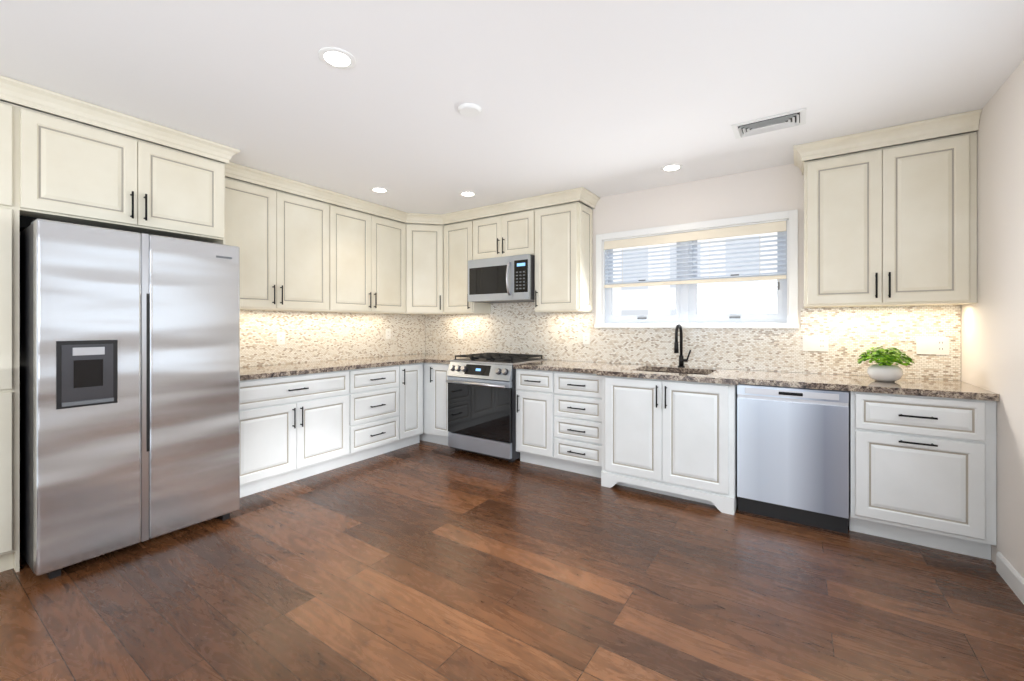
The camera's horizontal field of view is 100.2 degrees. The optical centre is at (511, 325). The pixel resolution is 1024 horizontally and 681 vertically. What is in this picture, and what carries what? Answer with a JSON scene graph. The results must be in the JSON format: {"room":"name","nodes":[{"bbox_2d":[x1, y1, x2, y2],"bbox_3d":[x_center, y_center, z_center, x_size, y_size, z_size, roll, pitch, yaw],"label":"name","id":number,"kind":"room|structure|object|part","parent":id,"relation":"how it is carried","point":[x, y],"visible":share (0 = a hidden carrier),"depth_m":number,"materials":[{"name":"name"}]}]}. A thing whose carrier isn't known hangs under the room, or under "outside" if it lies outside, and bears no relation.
{"room":"kitchen","nodes":[
{"label":"kitchen","id":0,"kind":"room"},
{"bbox_2d":[227,177,410,365],"bbox_3d":[-2.910,0.020,2.859,0.120,2.500,6.540,0,0,34],"label":"wall","id":1,"kind":"structure","parent":0,"point":[320,201],"depth_m":4.18,"materials":[{"name":"white paint"}]},
{"bbox_2d":[12,79,227,242],"bbox_3d":[-2.521,-0.912,2.763,0.628,0.633,0.965,0,0,34],"label":"upper cabinet","id":2,"kind":"object","parent":1,"relation":"attached to","point":[64,170],"depth_m":2.49,"materials":[{"name":"beige wood"}]},
{"bbox_2d":[216,163,331,311],"bbox_3d":[-2.100,-0.679,3.659,0.328,1.098,0.982,0,0,34],"label":"upper cabinet","id":3,"kind":"object","parent":1,"relation":"attached to","point":[304,255],"depth_m":3.59,"materials":[{"name":"beige wood"}]},
{"bbox_2d":[240,310,424,366],"bbox_3d":[-1.806,0.114,4.383,0.008,0.486,2.515,0,0,34],"label":"backsplash","id":4,"kind":"structure","parent":1,"relation":"attached to","point":[317,336],"depth_m":4.27,"materials":[{"name":"tile"}]},
{"bbox_2d":[277,332,284,344],"bbox_3d":[-2.113,0.120,3.913,0.007,0.115,0.072,0,0,34],"label":"electrical outlet plate","id":5,"kind":"object","parent":4,"relation":"attached to","point":[280,335],"depth_m":3.91,"materials":[{"name":"white plastic"}]},
{"bbox_2d":[385,329,390,338],"bbox_3d":[-1.427,0.100,4.934,0.007,0.115,0.072,0,0,34],"label":"electrical outlet plate","id":6,"kind":"object","parent":4,"relation":"attached to","point":[387,331],"depth_m":4.93,"materials":[{"name":"white plastic"}]},
{"bbox_2d":[324,203,407,313],"bbox_3d":[-1.566,-0.630,4.454,0.328,1.000,0.933,0,0,34],"label":"upper cabinet","id":7,"kind":"object","parent":1,"relation":"attached to","point":[370,252],"depth_m":4.33,"materials":[{"name":"beige wood"}]},
{"bbox_2d":[388,215,403,218],"bbox_3d":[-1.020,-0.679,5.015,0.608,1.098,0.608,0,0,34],"label":"crown molding","id":8,"kind":"structure","parent":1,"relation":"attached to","point":[389,216],"depth_m":4.60,"materials":[{"name":"beige wood"}]},
{"bbox_2d":[404,212,443,314],"bbox_3d":[-0.976,-0.685,4.793,0.295,1.086,0.295,0,0,34],"label":"upper cabinet","id":9,"kind":"object","parent":0,"relation":"attached to","point":[425,241],"depth_m":4.78,"materials":[{"name":"beige wood"}]},
{"bbox_2d":[0,440,1023,680],"bbox_3d":[-0.864,1.320,1.484,5.050,0.100,6.540,0,0,34],"label":"floor","id":10,"kind":"structure","parent":0,"point":[421,560],"depth_m":2.01,"materials":[{"name":"brown wood"}]},
{"bbox_2d":[0,75,23,571],"bbox_3d":[-3.045,0.021,1.984,0.628,2.498,0.937,0,0,34],"label":"tall cabinet","id":11,"kind":"object","parent":10,"relation":"on","point":[11,222],"depth_m":2.17,"materials":[{"name":"beige wood"}]},
{"bbox_2d":[20,218,239,578],"bbox_3d":[-2.396,0.372,2.688,0.864,1.796,0.914,0,0,34],"label":"fridge","id":12,"kind":"object","parent":10,"relation":"on","point":[129,388],"visible":1,"depth_m":2.34,"materials":[{"name":"grey metal"}]},
{"bbox_2d":[240,370,351,497],"bbox_3d":[-1.975,0.833,3.577,0.628,0.876,0.984,0,0,34],"label":"base cabinet","id":13,"kind":"object","parent":10,"relation":"on","point":[295,428],"depth_m":3.39,"materials":[{"name":"white wood"}]},
{"bbox_2d":[240,353,447,380],"bbox_3d":[-1.533,0.377,4.205,0.660,0.037,2.525,0,0,34],"label":"countertop","id":14,"kind":"structure","parent":13,"relation":"on","point":[279,370],"depth_m":3.80,"materials":[{"name":"stone"}]},
{"bbox_2d":[352,365,399,462],"bbox_3d":[-1.541,0.833,4.222,0.628,0.876,0.570,0,0,34],"label":"base cabinet","id":15,"kind":"object","parent":10,"relation":"on","point":[375,390],"depth_m":4.05,"materials":[{"name":"white wood"}]},
{"bbox_2d":[400,363,422,447],"bbox_3d":[-1.288,0.833,4.599,0.628,0.876,0.338,0,0,34],"label":"base cabinet","id":16,"kind":"object","parent":10,"relation":"on","point":[411,375],"depth_m":4.43,"materials":[{"name":"white wood"}]},
{"bbox_2d":[419,362,449,445],"bbox_3d":[-0.869,0.833,4.881,1.009,0.875,0.664,0,0,34],"label":"base cabinet","id":17,"kind":"object","parent":10,"relation":"on","point":[435,405],"visible":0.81,"depth_m":4.49,"materials":[{"name":"white wood"}]},
{"bbox_2d":[424,355,465,363],"bbox_3d":[-0.590,0.377,4.703,0.350,0.037,0.646,0,0,34],"label":"countertop","id":18,"kind":"structure","parent":17,"relation":"on","point":[443,360],"depth_m":4.52,"materials":[{"name":"stone"}]},
{"bbox_2d":[446,353,546,462],"bbox_3d":[-0.158,0.789,4.344,0.758,0.962,0.741,0,0,34],"label":"range","id":19,"kind":"object","parent":10,"relation":"on","point":[481,403],"visible":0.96,"depth_m":4.07,"materials":[{"name":"grey metal"}]},
{"bbox_2d":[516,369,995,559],"bbox_3d":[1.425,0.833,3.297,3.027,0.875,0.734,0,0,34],"label":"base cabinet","id":20,"kind":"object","parent":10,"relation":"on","point":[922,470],"visible":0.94,"depth_m":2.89,"materials":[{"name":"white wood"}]},
{"bbox_2d":[513,360,998,400],"bbox_3d":[1.428,0.377,3.301,3.029,0.037,0.723,0,0,34],"label":"countertop","id":21,"kind":"structure","parent":20,"relation":"on","point":[932,388],"depth_m":2.89,"materials":[{"name":"stone"}]},
{"bbox_2d":[645,370,707,374],"bbox_3d":[1.287,0.504,3.412,0.594,0.216,0.444,0,0,34],"label":"sink bowl","id":22,"kind":"object","parent":21,"relation":"attached to","point":[677,372],"visible":0.02,"depth_m":3.60,"materials":[{"name":"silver metal"}]},
{"bbox_2d":[674,324,690,367],"bbox_3d":[1.412,0.174,3.550,0.110,0.368,0.217,0,0,34],"label":"faucet","id":23,"kind":"object","parent":21,"relation":"on","point":[682,360],"visible":1,"depth_m":3.60,"materials":[{"name":"black metal"}]},
{"bbox_2d":[857,346,913,381],"bbox_3d":[2.382,0.246,2.738,0.283,0.223,0.235,0,0,34],"label":"plant","id":24,"kind":"object","parent":21,"relation":"on","point":[884,371],"visible":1,"depth_m":2.68,"materials":[{"name":"green plant"}]},
{"bbox_3d":[2.381,0.305,2.737,0.176,0.104,0.176,0,0,34],"label":"pot","id":25,"kind":"part","parent":24,"relation":"part of","materials":[{"name":"white ceramic"}]},
{"bbox_2d":[737,384,848,533],"bbox_3d":[1.948,0.836,2.997,0.599,0.868,0.612,0,0,34],"label":"dishwasher","id":26,"kind":"object","parent":10,"relation":"on","point":[792,454],"visible":1,"depth_m":2.73,"materials":[{"name":"grey metal"}]},
{"bbox_2d":[0,0,1023,224],"bbox_3d":[-0.864,-1.280,1.484,5.050,0.100,6.540,0,0,34],"label":"ceiling","id":27,"kind":"structure","parent":0,"point":[601,98],"depth_m":2.14,"materials":[{"name":"white paint"}]},
{"bbox_2d":[318,47,355,68],"bbox_3d":[-0.805,-1.228,1.975,0.164,0.004,0.164,0,0,34],"label":"recessed light","id":28,"kind":"object","parent":27,"relation":"in","point":[335,57],"visible":1,"depth_m":1.97,"materials":[{"name":"white"}]},
{"bbox_2d":[370,187,388,192],"bbox_3d":[-1.203,-1.228,3.893,0.164,0.004,0.164,0,0,34],"label":"recessed light","id":29,"kind":"object","parent":27,"relation":"in","point":[379,189],"visible":1,"depth_m":3.87,"materials":[{"name":"white"}]},
{"bbox_2d":[459,191,476,196],"bbox_3d":[-0.412,-1.228,4.012,0.164,0.004,0.164,0,0,34],"label":"recessed light","id":30,"kind":"object","parent":27,"relation":"in","point":[467,193],"visible":1,"depth_m":3.99,"materials":[{"name":"white"}]},
{"bbox_2d":[458,103,481,116],"bbox_3d":[-0.241,-1.220,2.439,0.136,0.018,0.136,0,0,34],"label":"smoke detector","id":31,"kind":"object","parent":27,"relation":"attached to","point":[469,109],"visible":0.96,"depth_m":2.42,"materials":[{"name":"white plastic"}]},
{"bbox_2d":[661,164,682,171],"bbox_3d":[1.246,-1.228,3.343,0.164,0.004,0.164,0,0,34],"label":"recessed light","id":32,"kind":"object","parent":27,"relation":"in","point":[670,167],"visible":1,"depth_m":3.33,"materials":[{"name":"white"}]},
{"bbox_2d":[731,108,805,138],"bbox_3d":[1.568,-1.221,2.621,0.380,0.017,0.224,0,0,34],"label":"ceiling vent","id":33,"kind":"object","parent":27,"relation":"in","point":[772,123],"visible":1,"depth_m":2.60,"materials":[{"name":"white metal"}]},
{"bbox_2d":[428,134,959,380],"bbox_3d":[0.926,0.020,4.149,4.810,2.500,0.120,0,0,34],"label":"wall","id":34,"kind":"structure","parent":0,"point":[769,190],"depth_m":3.59,"materials":[{"name":"white paint"}]},
{"bbox_2d":[444,211,490,314],"bbox_3d":[-0.509,-0.679,4.841,0.436,1.098,0.328,0,0,34],"label":"upper cabinet","id":35,"kind":"object","parent":34,"relation":"attached to","point":[457,236],"depth_m":4.71,"materials":[{"name":"beige wood"}]},
{"bbox_2d":[472,196,535,259],"bbox_3d":[-0.013,-0.957,4.508,0.770,0.543,0.328,0,0,34],"label":"upper cabinet","id":36,"kind":"object","parent":34,"relation":"attached to","point":[511,234],"depth_m":4.34,"materials":[{"name":"beige wood"}]},
{"bbox_2d":[468,254,534,302],"bbox_3d":[-0.057,-0.464,4.443,0.754,0.432,0.464,0,0,34],"label":"microwave","id":37,"kind":"object","parent":36,"relation":"attached to","point":[507,279],"visible":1,"depth_m":4.27,"materials":[{"name":"grey metal"}]},
{"bbox_2d":[535,187,595,312],"bbox_3d":[0.501,-0.679,4.162,0.480,1.098,0.328,0,0,34],"label":"upper cabinet","id":38,"kind":"object","parent":34,"relation":"attached to","point":[564,232],"depth_m":4.02,"materials":[{"name":"beige wood"}]},
{"bbox_2d":[425,302,960,380],"bbox_3d":[0.894,0.056,4.091,4.796,0.602,0.008,0,0,34],"label":"backsplash","id":39,"kind":"structure","parent":34,"relation":"attached to","point":[853,334],"depth_m":3.50,"materials":[{"name":"tile"}]},
{"bbox_2d":[458,329,462,338],"bbox_3d":[-0.614,0.104,5.094,0.072,0.115,0.007,0,0,34],"label":"electrical outlet plate","id":40,"kind":"object","parent":39,"relation":"attached to","point":[460,331],"depth_m":5.09,"materials":[{"name":"white plastic"}]},
{"bbox_2d":[583,333,589,343],"bbox_3d":[0.727,0.131,4.193,0.072,0.115,0.007,0,0,34],"label":"electrical outlet plate","id":41,"kind":"object","parent":39,"relation":"attached to","point":[586,336],"depth_m":4.19,"materials":[{"name":"white plastic"}]},
{"bbox_2d":[803,335,827,350],"bbox_3d":[2.246,0.135,3.172,0.156,0.115,0.008,0,0,34],"label":"electrical outlet plate","id":42,"kind":"object","parent":39,"relation":"attached to","point":[810,343],"depth_m":3.17,"materials":[{"name":"white plastic"}]},
{"bbox_2d":[916,337,948,354],"bbox_3d":[2.769,0.135,2.821,0.156,0.115,0.008,0,0,34],"label":"electrical outlet plate","id":43,"kind":"object","parent":39,"relation":"attached to","point":[933,345],"depth_m":2.82,"materials":[{"name":"white plastic"}]},
{"bbox_2d":[594,209,799,327],"bbox_3d":[1.511,-0.424,3.723,1.641,0.898,0.155,0,0,34],"label":"window","id":44,"kind":"structure","parent":34,"relation":"in","point":[749,297],"depth_m":3.65,"materials":[{"name":"white"}]},
{"bbox_3d":[1.520,-0.229,3.737,1.351,0.274,0.004,0,0,34],"label":"glass","id":45,"kind":"part","parent":44,"relation":"part of","materials":[{"name":"white"}]},
{"bbox_2d":[604,221,785,289],"bbox_3d":[1.506,-0.538,3.716,1.473,0.526,0.052,0,0,34],"label":"window blind","id":46,"kind":"object","parent":44,"relation":"attached to","point":[772,227],"visible":0.98,"depth_m":3.64,"materials":[{"name":"beige plastic"}]},
{"bbox_3d":[1.527,-0.410,3.747,1.481,0.786,0.076,0,0,34],"label":"window sash","id":47,"kind":"part","parent":44,"relation":"part of","materials":[{"name":"white plastic"}]},
{"bbox_2d":[793,109,981,307],"bbox_3d":[2.406,-0.679,2.845,0.895,1.098,0.390,0,0,34],"label":"upper cabinet","id":48,"kind":"object","parent":34,"relation":"attached to","point":[892,226],"visible":1,"depth_m":2.69,"materials":[{"name":"beige wood"}]},
{"bbox_2d":[961,60,1023,577],"bbox_3d":[1.182,0.020,0.109,0.120,2.500,6.540,0,0,34],"label":"wall","id":49,"kind":"structure","parent":0,"point":[992,339],"depth_m":2.18,"materials":[{"name":"white paint"}]},
{"bbox_2d":[996,552,1023,603],"bbox_3d":[0.941,1.220,-0.125,0.014,0.100,5.638,0,0,34],"label":"baseboard","id":50,"kind":"structure","parent":49,"relation":"attached to","point":[1010,575],"depth_m":2.04,"materials":[{"name":"white wood"}]},
{"label":"outside","id":51,"kind":"structure","parent":0,"visible":0},
{"bbox_2d":[613,232,776,281],"bbox_3d":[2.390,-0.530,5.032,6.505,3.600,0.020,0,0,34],"label":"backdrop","id":52,"kind":"structure","parent":51,"point":[725,247],"depth_m":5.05,"materials":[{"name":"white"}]}
]}

